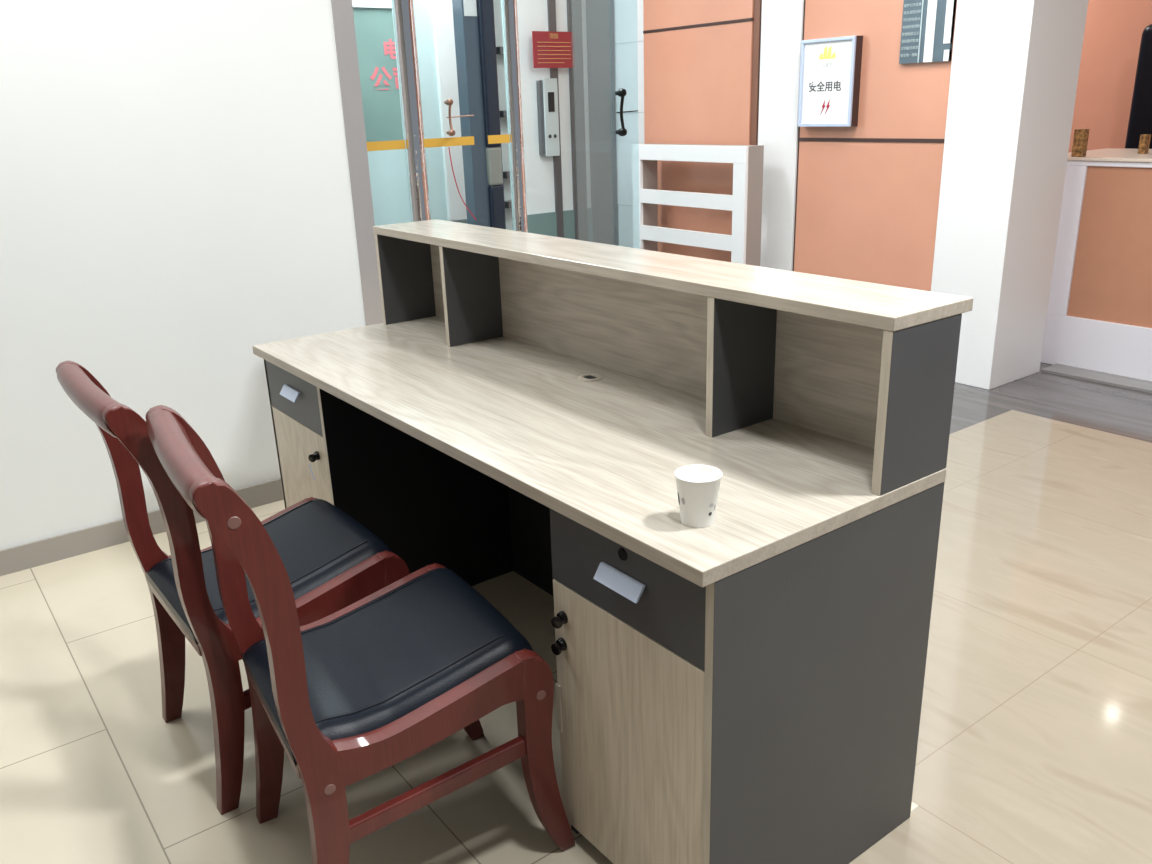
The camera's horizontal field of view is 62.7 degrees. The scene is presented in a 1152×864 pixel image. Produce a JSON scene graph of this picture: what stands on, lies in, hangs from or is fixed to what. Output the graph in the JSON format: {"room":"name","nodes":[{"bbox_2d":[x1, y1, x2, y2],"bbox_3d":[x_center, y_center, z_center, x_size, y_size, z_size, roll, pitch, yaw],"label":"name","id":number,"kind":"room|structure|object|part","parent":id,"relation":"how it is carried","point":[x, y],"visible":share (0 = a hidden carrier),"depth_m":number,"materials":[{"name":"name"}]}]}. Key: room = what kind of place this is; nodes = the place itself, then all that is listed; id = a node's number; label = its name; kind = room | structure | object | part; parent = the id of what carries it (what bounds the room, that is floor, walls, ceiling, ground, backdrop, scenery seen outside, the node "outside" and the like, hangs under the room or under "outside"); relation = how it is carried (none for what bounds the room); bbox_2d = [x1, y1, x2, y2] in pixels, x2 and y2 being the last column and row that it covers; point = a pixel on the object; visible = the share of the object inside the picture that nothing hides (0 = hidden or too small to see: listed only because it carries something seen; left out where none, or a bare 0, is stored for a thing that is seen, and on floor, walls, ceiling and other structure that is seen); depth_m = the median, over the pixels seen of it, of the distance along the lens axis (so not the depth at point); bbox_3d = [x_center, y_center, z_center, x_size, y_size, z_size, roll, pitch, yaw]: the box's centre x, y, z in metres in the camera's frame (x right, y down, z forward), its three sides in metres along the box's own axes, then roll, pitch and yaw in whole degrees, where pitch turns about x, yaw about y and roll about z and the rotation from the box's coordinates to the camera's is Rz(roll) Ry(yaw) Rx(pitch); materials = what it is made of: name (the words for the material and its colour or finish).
{"room":"lobby","nodes":[
{"label":"lobby","id":0,"kind":"room"},
{"bbox_2d":[0,0,365,549],"bbox_3d":[-2.549,-0.780,2.134,4.236,2.950,0.140,-16,23,-34],"label":"wall","id":1,"kind":"structure","parent":0,"point":[176,195],"depth_m":3.04,"materials":[{"name":"white paint"}]},
{"bbox_2d":[0,478,283,575],"bbox_3d":[-2.457,0.593,2.546,4.236,0.082,0.012,-16,23,-34],"label":"baseboard","id":2,"kind":"structure","parent":1,"relation":"attached to","point":[14,559],"depth_m":3.13,"materials":[{"name":"grey"}]},
{"bbox_2d":[331,0,382,325],"bbox_3d":[-0.832,-1.259,3.346,0.076,2.950,0.144,-16,23,-34],"label":"trim","id":3,"kind":"structure","parent":1,"relation":"attached to","point":[342,10],"depth_m":3.38,"materials":[{"name":"silver metal"}]},
{"bbox_2d":[452,0,505,228],"bbox_3d":[-0.513,-1.851,5.021,0.195,2.950,0.130,-16,23,-34],"label":"column","id":4,"kind":"structure","parent":0,"point":[473,20],"depth_m":5.02,"materials":[{"name":"blue metal"}]},
{"bbox_2d":[353,0,618,245],"bbox_3d":[-0.720,-2.030,5.557,2.360,2.950,0.180,-16,23,-34],"label":"wall","id":5,"kind":"structure","parent":0,"point":[532,15],"depth_m":5.62,"materials":[{"name":"white paint"}]},
{"bbox_2d":[352,0,391,8],"bbox_3d":[-1.117,-2.314,5.057,0.450,0.080,0.020,-16,23,-34],"label":"trim","id":6,"kind":"structure","parent":5,"relation":"attached to","point":[356,3],"depth_m":5.07,"materials":[{"name":"white paint"}]},
{"bbox_2d":[353,8,402,141],"bbox_3d":[-1.106,-1.952,5.188,0.454,0.680,0.014,-16,23,-34],"label":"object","id":7,"kind":"object","parent":5,"relation":"attached to","point":[374,30],"visible":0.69,"depth_m":5.19,"materials":[{"name":"teal glass"}]},
{"bbox_2d":[536,78,559,156],"bbox_3d":[-0.171,-1.960,5.898,0.125,0.460,0.056,-16,23,-34],"label":"panel","id":8,"kind":"object","parent":5,"relation":"attached to","point":[547,92],"visible":1,"depth_m":5.88,"materials":[{"name":"grey metal"}]},
{"bbox_3d":[-0.184,-1.961,5.902,0.110,0.440,0.035,-16,23,-34],"label":"plate","id":9,"kind":"part","parent":8,"relation":"part of","materials":[{"name":"grey metal"}]},
{"bbox_2d":[532,31,574,67],"bbox_3d":[-0.134,-2.328,5.758,0.310,0.206,0.008,-16,23,-34],"label":"notice","id":10,"kind":"object","parent":5,"relation":"attached to","point":[551,49],"visible":1,"depth_m":5.75,"materials":[{"name":"red paper"}]},
{"bbox_2d":[547,0,563,237],"bbox_3d":[-0.134,-2.167,5.893,0.054,2.950,0.012,-16,23,-34],"label":"trim","id":11,"kind":"structure","parent":5,"relation":"attached to","point":[551,4],"depth_m":6.05,"materials":[{"name":"grey metal"}]},
{"bbox_2d":[567,0,587,240],"bbox_3d":[0.003,-2.203,5.986,0.100,2.950,0.020,-16,23,-34],"label":"trim","id":12,"kind":"structure","parent":5,"relation":"attached to","point":[574,7],"depth_m":6.06,"materials":[{"name":"grey metal"}]},
{"bbox_2d":[586,0,617,245],"bbox_3d":[0.166,-2.251,6.106,0.215,2.950,0.012,-16,23,-34],"label":"trim","id":13,"kind":"structure","parent":5,"relation":"attached to","point":[599,13],"depth_m":6.17,"materials":[{"name":"grey metal"}]},
{"bbox_2d":[0,362,1151,863],"bbox_3d":[0.770,0.433,2.906,9.850,0.060,8.400,-16,23,-34],"label":"floor","id":14,"kind":"structure","parent":0,"point":[1034,745],"depth_m":2.25,"materials":[{"name":"tile"}]},
{"bbox_2d":[56,361,409,814],"bbox_3d":[-0.703,0.267,2.080,0.581,0.890,0.435,-16,23,-35],"label":"wooden chair","id":15,"kind":"object","parent":14,"relation":"on","point":[332,562],"visible":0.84,"depth_m":1.98,"materials":[{"name":"brown wood"}]},
{"bbox_3d":[-0.920,-0.064,1.799,0.067,0.065,0.411,-16,23,-35],"label":"rail","id":16,"kind":"part","parent":15,"relation":"part of","materials":[{"name":"brown wood"}]},
{"bbox_3d":[-0.987,0.264,2.115,0.152,0.890,0.034,-16,23,-35],"label":"leg","id":17,"kind":"part","parent":15,"relation":"part of","materials":[{"name":"brown wood"}]},
{"bbox_3d":[-0.742,0.361,1.813,0.152,0.890,0.034,-16,23,-35],"label":"leg","id":18,"kind":"part","parent":15,"relation":"part of","materials":[{"name":"brown wood"}]},
{"bbox_3d":[-0.846,0.375,1.999,0.022,0.048,0.371,-16,23,-35],"label":"seat rail","id":19,"kind":"part","parent":15,"relation":"part of","materials":[{"name":"brown wood"}]},
{"bbox_3d":[-0.801,0.265,2.266,0.380,0.116,0.033,-16,23,-35],"label":"seat rail","id":20,"kind":"part","parent":15,"relation":"part of","materials":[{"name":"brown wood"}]},
{"bbox_2d":[146,499,391,644],"bbox_3d":[-0.679,0.289,2.106,0.450,0.113,0.369,-16,23,-35],"label":"seat cushion","id":21,"kind":"object","parent":15,"relation":"on","point":[318,544],"depth_m":2.07,"materials":[{"name":"black leather"}]},
{"bbox_3d":[-0.556,0.361,1.964,0.380,0.116,0.033,-16,23,-35],"label":"seat rail","id":22,"kind":"part","parent":15,"relation":"part of","materials":[{"name":"brown wood"}]},
{"bbox_3d":[-0.626,0.371,2.442,0.094,0.450,0.034,-16,23,-35],"label":"leg","id":23,"kind":"part","parent":15,"relation":"part of","materials":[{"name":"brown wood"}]},
{"bbox_3d":[-0.381,0.468,2.140,0.094,0.450,0.034,-16,23,-35],"label":"leg","id":24,"kind":"part","parent":15,"relation":"part of","materials":[{"name":"brown wood"}]},
{"bbox_2d":[146,405,574,863],"bbox_3d":[-0.374,0.381,1.720,0.581,0.890,0.437,-13,22,-29],"label":"wooden chair","id":25,"kind":"object","parent":14,"relation":"on","point":[350,694],"visible":1,"depth_m":1.63,"materials":[{"name":"brown wood"}]},
{"bbox_3d":[-0.607,0.042,1.462,0.067,0.065,0.411,-13,22,-29],"label":"rail","id":26,"kind":"part","parent":25,"relation":"part of","materials":[{"name":"brown wood"}]},
{"bbox_3d":[-0.652,0.367,1.785,0.152,0.890,0.034,-13,22,-29],"label":"leg","id":27,"kind":"part","parent":25,"relation":"part of","materials":[{"name":"brown wood"}]},
{"bbox_3d":[-0.445,0.474,1.459,0.152,0.890,0.034,-13,22,-29],"label":"leg","id":28,"kind":"part","parent":25,"relation":"part of","materials":[{"name":"brown wood"}]},
{"bbox_3d":[-0.529,0.483,1.655,0.022,0.048,0.371,-13,22,-29],"label":"seat rail","id":29,"kind":"part","parent":25,"relation":"part of","materials":[{"name":"brown wood"}]},
{"bbox_3d":[-0.451,0.374,1.915,0.380,0.116,0.033,-13,22,-29],"label":"seat rail","id":30,"kind":"part","parent":25,"relation":"part of","materials":[{"name":"brown wood"}]},
{"bbox_2d":[242,568,533,765],"bbox_3d":[-0.348,0.404,1.744,0.450,0.113,0.369,-13,22,-29],"label":"seat cushion","id":31,"kind":"object","parent":25,"relation":"on","point":[377,665],"depth_m":1.69,"materials":[{"name":"black leather"}]},
{"bbox_3d":[-0.244,0.481,1.589,0.380,0.116,0.033,-13,22,-29],"label":"seat rail","id":32,"kind":"part","parent":25,"relation":"part of","materials":[{"name":"brown wood"}]},
{"bbox_3d":[-0.262,0.487,2.072,0.094,0.450,0.034,-13,22,-29],"label":"leg","id":33,"kind":"part","parent":25,"relation":"part of","materials":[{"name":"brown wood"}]},
{"bbox_3d":[-0.055,0.594,1.745,0.094,0.450,0.034,-13,22,-29],"label":"leg","id":34,"kind":"part","parent":25,"relation":"part of","materials":[{"name":"brown wood"}]},
{"bbox_2d":[391,0,430,221],"bbox_3d":[-0.617,-1.312,3.477,0.148,2.950,0.148,-16,23,-34],"label":"door frame","id":35,"kind":"structure","parent":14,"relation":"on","point":[402,10],"depth_m":3.49,"materials":[{"name":"grey metal"}]},
{"bbox_3d":[-0.431,-1.373,3.605,0.389,2.930,0.010,-16,23,-34],"label":"window","id":36,"kind":"structure","parent":35,"relation":"attached to","visible":0},
{"bbox_2d":[424,136,473,147],"bbox_3d":[-0.486,-1.116,3.636,0.218,0.032,0.002,-16,23,-34],"label":"tape","id":37,"kind":"object","parent":36,"relation":"attached to","point":[452,141],"visible":1,"depth_m":3.63,"materials":[{"name":"orange"}]},
{"bbox_2d":[444,99,473,135],"bbox_3d":[-0.439,-1.206,3.619,0.132,0.135,0.050,-16,23,-34],"label":"door handle","id":38,"kind":"object","parent":36,"relation":"attached to","point":[451,132],"visible":1,"depth_m":3.59,"materials":[{"name":"orange metal"}]},
{"bbox_3d":[-0.483,-1.246,3.570,0.024,0.025,0.050,-16,23,-34],"label":"mounting knob","id":39,"kind":"part","parent":38,"relation":"part of","materials":[{"name":"orange metal"}]},
{"bbox_3d":[-0.480,-1.142,3.606,0.024,0.025,0.050,-16,23,-34],"label":"mounting knob","id":40,"kind":"part","parent":38,"relation":"part of","materials":[{"name":"orange metal"}]},
{"bbox_3d":[-0.445,-1.214,3.636,0.120,0.009,0.005,-16,23,-34],"label":"lock rod","id":41,"kind":"part","parent":38,"relation":"part of","materials":[{"name":"orange metal"}]},
{"bbox_2d":[448,147,475,219],"bbox_3d":[-0.445,-0.973,3.713,0.104,0.286,0.004,-16,23,-34],"label":"cable","id":42,"kind":"object","parent":36,"relation":"attached to","point":[448,147],"visible":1,"depth_m":3.70,"materials":[{"name":"red plastic"}]},
{"bbox_2d":[488,134,509,143],"bbox_3d":[-0.307,-1.166,3.763,0.102,0.032,0.002,-16,23,-34],"label":"tape","id":43,"kind":"object","parent":36,"relation":"attached to","point":[492,139],"visible":1,"depth_m":3.76,"materials":[{"name":"orange"}]},
{"bbox_3d":[-0.720,-1.293,3.401,0.180,2.930,0.010,-16,23,-34],"label":"window","id":44,"kind":"structure","parent":35,"relation":"attached to","visible":0},
{"bbox_2d":[366,140,405,150],"bbox_3d":[-0.707,-1.054,3.479,0.175,0.032,0.002,-16,23,-34],"label":"tape","id":45,"kind":"object","parent":44,"relation":"attached to","point":[396,144],"visible":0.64,"depth_m":3.48,"materials":[{"name":"orange"}]},
{"bbox_2d":[493,0,512,229],"bbox_3d":[-0.370,-1.579,5.215,0.126,2.300,0.100,-16,23,-34],"label":"display stand","id":46,"kind":"object","parent":14,"relation":"on","point":[497,3],"visible":0.18,"depth_m":5.16,"materials":[{"name":"white metal"}]},
{"bbox_2d":[496,47,503,54],"bbox_3d":[-0.383,-2.038,5.052,0.110,0.035,0.090,-16,23,-34],"label":"shelf","id":47,"kind":"object","parent":46,"relation":"attached to","point":[499,50],"depth_m":5.00,"materials":[{"name":"grey metal"}]},
{"bbox_2d":[500,110,506,117],"bbox_3d":[-0.373,-1.736,5.157,0.110,0.035,0.090,-16,23,-34],"label":"shelf","id":48,"kind":"object","parent":46,"relation":"attached to","point":[503,113],"depth_m":5.10,"materials":[{"name":"grey metal"}]},
{"bbox_2d":[503,171,509,178],"bbox_3d":[-0.362,-1.434,5.262,0.110,0.035,0.090,-16,23,-34],"label":"shelf","id":49,"kind":"object","parent":46,"relation":"attached to","point":[506,174],"depth_m":5.21,"materials":[{"name":"grey metal"}]},
{"bbox_2d":[505,200,511,207],"bbox_3d":[-0.357,-1.283,5.314,0.110,0.035,0.090,-16,23,-34],"label":"shelf","id":50,"kind":"object","parent":46,"relation":"attached to","point":[508,204],"depth_m":5.26,"materials":[{"name":"grey metal"}]},
{"bbox_2d":[501,0,527,232],"bbox_3d":[-0.251,-1.414,3.736,0.118,2.950,0.118,-16,23,-34],"label":"steel post","id":51,"kind":"object","parent":14,"relation":"on","point":[508,7],"visible":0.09,"depth_m":3.76,"materials":[{"name":"silver metal"}]},
{"bbox_2d":[252,219,973,863],"bbox_3d":[-0.121,0.119,2.227,0.618,1.035,1.800,-16,23,-34],"label":"reception desk","id":52,"kind":"object","parent":14,"relation":"on","point":[745,687],"visible":0.95,"depth_m":1.71,"materials":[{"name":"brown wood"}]},
{"bbox_3d":[-0.653,0.052,2.957,0.558,0.718,0.018,-16,23,-34],"label":"panel","id":53,"kind":"part","parent":52,"relation":"part of","materials":[{"name":"grey laminate"}]},
{"bbox_3d":[-0.771,-0.104,2.545,0.021,0.025,0.108,-16,23,-34],"label":"pull handle","id":54,"kind":"part","parent":52,"relation":"part of","materials":[{"name":"silver metal"}]},
{"bbox_3d":[-0.765,-0.107,2.571,0.018,0.153,0.384,-16,23,-34],"label":"drawer","id":55,"kind":"part","parent":52,"relation":"part of","materials":[{"name":"grey laminate"}]},
{"bbox_3d":[-0.754,0.214,2.683,0.018,0.522,0.384,-16,23,-34],"label":"door","id":56,"kind":"part","parent":52,"relation":"part of","materials":[{"name":"brown wood"}]},
{"bbox_3d":[-0.426,0.149,2.656,0.543,0.718,0.018,-16,23,-34],"label":"panel","id":57,"kind":"part","parent":52,"relation":"part of","materials":[{"name":"black wood"}]},
{"bbox_3d":[0.100,0.208,2.432,0.017,0.718,1.764,-16,23,-34],"label":"modesty panel","id":58,"kind":"part","parent":52,"relation":"part of","materials":[{"name":"black wood"}]},
{"bbox_3d":[0.193,0.392,1.895,0.523,0.718,0.018,-16,23,-34],"label":"panel","id":59,"kind":"part","parent":52,"relation":"part of","materials":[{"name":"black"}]},
{"bbox_2d":[252,316,945,586],"bbox_3d":[-0.137,-0.079,2.151,0.584,0.025,1.800,-16,23,-34],"label":"countertop","id":60,"kind":"structure","parent":52,"relation":"on","point":[604,455],"depth_m":1.80,"materials":[{"name":"beige wood"}]},
{"bbox_3d":[0.068,0.237,1.494,0.021,0.025,0.108,-16,23,-34],"label":"pull handle","id":61,"kind":"part","parent":52,"relation":"part of","materials":[{"name":"silver metal"}]},
{"bbox_3d":[0.078,0.232,1.513,0.018,0.153,0.382,-16,23,-34],"label":"drawer","id":62,"kind":"part","parent":52,"relation":"part of","materials":[{"name":"grey laminate"}]},
{"bbox_3d":[0.089,0.552,1.624,0.018,0.522,0.382,-16,23,-34],"label":"door","id":63,"kind":"part","parent":52,"relation":"part of","materials":[{"name":"brown wood"}]},
{"bbox_2d":[674,465,721,527],"bbox_3d":[0.186,0.100,1.445,0.072,0.079,0.072,-16,23,-34],"label":"paper cup","id":64,"kind":"object","parent":52,"relation":"on","point":[698,486],"visible":1,"depth_m":1.43,"materials":[{"name":"white paper"}]},
{"bbox_3d":[0.423,0.485,1.604,0.560,0.718,0.017,-16,23,-34],"label":"panel","id":65,"kind":"part","parent":52,"relation":"part of","materials":[{"name":"grey laminate"}]},
{"bbox_2d":[632,143,763,265],"bbox_3d":[0.703,-1.140,5.657,0.140,1.112,0.944,-16,23,-34],"label":"rack","id":66,"kind":"object","parent":14,"relation":"on","point":[745,204],"visible":0.75,"depth_m":5.40,"materials":[{"name":"white paint"}]},
{"bbox_3d":[0.448,-1.242,5.994,0.120,1.100,0.075,-16,23,-34],"label":"panel","id":67,"kind":"part","parent":66,"relation":"part of","materials":[{"name":"beige paint"}]},
{"bbox_3d":[0.638,-1.609,5.456,0.020,0.090,0.944,-16,23,-34],"label":"rail","id":68,"kind":"part","parent":66,"relation":"part of","materials":[{"name":"white metal"}]},
{"bbox_3d":[0.968,-1.033,5.341,0.120,1.100,0.092,-16,23,-34],"label":"panel","id":69,"kind":"part","parent":66,"relation":"part of","materials":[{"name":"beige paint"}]},
{"bbox_2d":[1041,148,1151,380],"bbox_3d":[3.607,-0.573,3.855,0.762,1.035,3.300,-16,23,-34],"label":"counter","id":70,"kind":"object","parent":14,"relation":"on","point":[1099,317],"depth_m":4.60,"materials":[{"name":"white paint"}]},
{"bbox_3d":[2.436,-0.957,4.739,0.040,0.733,0.158,-16,23,-34],"label":"frame","id":71,"kind":"part","parent":70,"relation":"part of","materials":[{"name":"white paint"}]},
{"bbox_2d":[1071,129,1088,156],"bbox_3d":[2.447,-1.403,4.587,0.050,0.128,0.050,-16,23,-34],"label":"patterned box","id":72,"kind":"object","parent":70,"relation":"on","point":[1080,141],"visible":1,"depth_m":4.57,"materials":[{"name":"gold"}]},
{"bbox_3d":[3.371,-0.118,3.748,0.040,0.262,3.200,-16,23,-34],"label":"frame","id":73,"kind":"part","parent":70,"relation":"part of","materials":[{"name":"white paint"}]},
{"bbox_3d":[3.409,-0.571,3.529,0.026,0.733,3.042,-16,23,-34],"label":"panel","id":74,"kind":"part","parent":70,"relation":"part of","materials":[{"name":"ceramic"}]},
{"bbox_3d":[3.343,-0.946,3.460,0.040,0.025,3.200,-16,23,-34],"label":"frame","id":75,"kind":"part","parent":70,"relation":"part of","materials":[{"name":"white paint"}]},
{"bbox_2d":[1067,148,1151,161],"bbox_3d":[3.590,-1.055,3.688,0.762,0.015,3.300,-16,23,-34],"label":"countertop","id":76,"kind":"structure","parent":70,"relation":"on","point":[1107,154],"depth_m":4.58,"materials":[{"name":"beige"}]},
{"bbox_2d":[1138,134,1150,153],"bbox_3d":[2.793,-1.415,4.645,0.050,0.090,0.030,-16,23,-34],"label":"block","id":77,"kind":"object","parent":70,"relation":"on","point":[1144,142],"visible":1,"depth_m":4.63,"materials":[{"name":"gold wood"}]},
{"bbox_2d":[1041,364,1151,392],"bbox_3d":[3.886,0.272,2.999,0.157,0.042,4.851,-16,23,-34],"label":"trim","id":78,"kind":"structure","parent":14,"relation":"on","point":[1059,369],"depth_m":4.62,"materials":[{"name":"grey stone"}]},
{"bbox_2d":[1125,24,1151,148],"bbox_3d":[3.472,-1.474,5.456,0.375,1.664,0.540,-16,23,-34],"label":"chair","id":79,"kind":"object","parent":14,"relation":"on","point":[1140,118],"visible":0.25,"depth_m":5.38,"materials":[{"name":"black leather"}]},
{"bbox_3d":[0.065,-1.512,3.956,0.195,2.930,0.010,-16,23,-34],"label":"window","id":80,"kind":"structure","parent":14,"relation":"on","visible":0},
{"bbox_3d":[0.215,-1.292,4.146,0.146,2.380,0.012,-16,23,-34],"label":"door","id":81,"kind":"structure","parent":80,"relation":"attached to","visible":0},
{"bbox_2d":[615,88,637,135],"bbox_3d":[0.232,-1.383,4.088,0.137,0.195,0.062,-16,23,-34],"label":"door handle","id":82,"kind":"object","parent":81,"relation":"attached to","point":[622,131],"visible":1,"depth_m":4.05,"materials":[{"name":"black metal"}]},
{"bbox_3d":[0.189,-1.447,4.033,0.034,0.035,0.062,-16,23,-34],"label":"mounting knob","id":83,"kind":"part","parent":82,"relation":"part of","materials":[{"name":"black metal"}]},
{"bbox_3d":[0.194,-1.296,4.085,0.034,0.035,0.062,-16,23,-34],"label":"mounting knob","id":84,"kind":"part","parent":82,"relation":"part of","materials":[{"name":"black metal"}]},
{"bbox_2d":[614,0,956,290],"bbox_3d":[0.990,-2.013,5.341,0.170,2.950,2.584,-16,23,-34],"label":"wall","id":85,"kind":"structure","parent":0,"point":[866,211],"depth_m":5.13,"materials":[{"name":"orange paint"}]},
{"bbox_2d":[643,18,752,33],"bbox_3d":[0.690,-2.355,5.484,0.014,0.016,0.897,-16,23,-34],"label":"trim","id":86,"kind":"structure","parent":85,"relation":"attached to","point":[745,19],"depth_m":5.45,"materials":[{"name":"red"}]},
{"bbox_2d":[750,0,760,144],"bbox_3d":[1.052,-1.991,5.270,0.160,2.950,0.047,-16,23,-34],"label":"trim","id":87,"kind":"structure","parent":85,"relation":"attached to","point":[757,3],"depth_m":5.22,"materials":[{"name":"brown"}]},
{"bbox_2d":[757,0,761,144],"bbox_3d":[1.073,-1.984,5.249,0.155,2.950,0.013,-16,23,-34],"label":"trim","id":88,"kind":"structure","parent":85,"relation":"attached to","point":[761,0],"depth_m":5.20,"materials":[{"name":"red"}]},
{"bbox_2d":[792,0,805,270],"bbox_3d":[1.251,-1.915,5.030,0.148,2.950,0.012,-16,23,-34],"label":"trim","id":89,"kind":"structure","parent":85,"relation":"attached to","point":[804,0],"depth_m":5.17,"materials":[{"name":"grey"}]},
{"bbox_2d":[798,36,862,126],"bbox_3d":[1.294,-1.785,4.833,0.060,0.424,0.339,-16,23,-34],"label":"framed sign","id":90,"kind":"object","parent":85,"relation":"attached to","point":[830,68],"visible":1,"depth_m":4.80,"materials":[{"name":"silver metal"}]},
{"bbox_3d":[1.196,-1.824,4.955,0.060,0.392,0.016,-16,23,-34],"label":"frame","id":91,"kind":"part","parent":90,"relation":"part of","materials":[{"name":"silver metal"}]},
{"bbox_3d":[1.300,-1.593,4.901,0.060,0.016,0.336,-16,23,-34],"label":"frame","id":92,"kind":"part","parent":90,"relation":"part of","materials":[{"name":"silver metal"}]},
{"bbox_3d":[1.286,-1.978,4.767,0.060,0.016,0.336,-16,23,-34],"label":"frame","id":93,"kind":"part","parent":90,"relation":"part of","materials":[{"name":"silver metal"}]},
{"bbox_3d":[1.390,-1.746,4.712,0.060,0.392,0.016,-16,23,-34],"label":"frame","id":94,"kind":"part","parent":90,"relation":"part of","materials":[{"name":"silver metal"}]},
{"bbox_3d":[1.400,-1.746,4.708,0.048,0.424,0.003,-16,23,-34],"label":"frame","id":95,"kind":"part","parent":90,"relation":"part of","materials":[{"name":"silver metal"}]},
{"bbox_2d":[799,138,944,142],"bbox_3d":[1.470,-1.472,4.766,0.014,0.018,0.869,-16,23,-34],"label":"trim","id":96,"kind":"structure","parent":85,"relation":"attached to","point":[800,139],"depth_m":4.73,"materials":[{"name":"black"}]},
{"bbox_2d":[899,0,956,63],"bbox_3d":[1.618,-2.020,4.315,0.026,0.620,0.262,-16,23,-34],"label":"notice board","id":97,"kind":"object","parent":85,"relation":"attached to","point":[927,31],"visible":1,"depth_m":4.36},
{"bbox_2d":[931,0,1088,389],"bbox_3d":[2.005,-1.689,4.306,0.464,2.950,0.359,-16,23,-34],"label":"wall pillar","id":98,"kind":"structure","parent":0,"point":[1015,66],"depth_m":4.33,"materials":[{"name":"white paint"}]},
{"bbox_2d":[1068,0,1151,152],"bbox_3d":[4.343,-2.001,4.974,0.150,2.950,8.400,-16,23,-34],"label":"wall","id":99,"kind":"structure","parent":0,"point":[1114,29],"depth_m":6.04,"materials":[{"name":"orange paint"}]}
]}

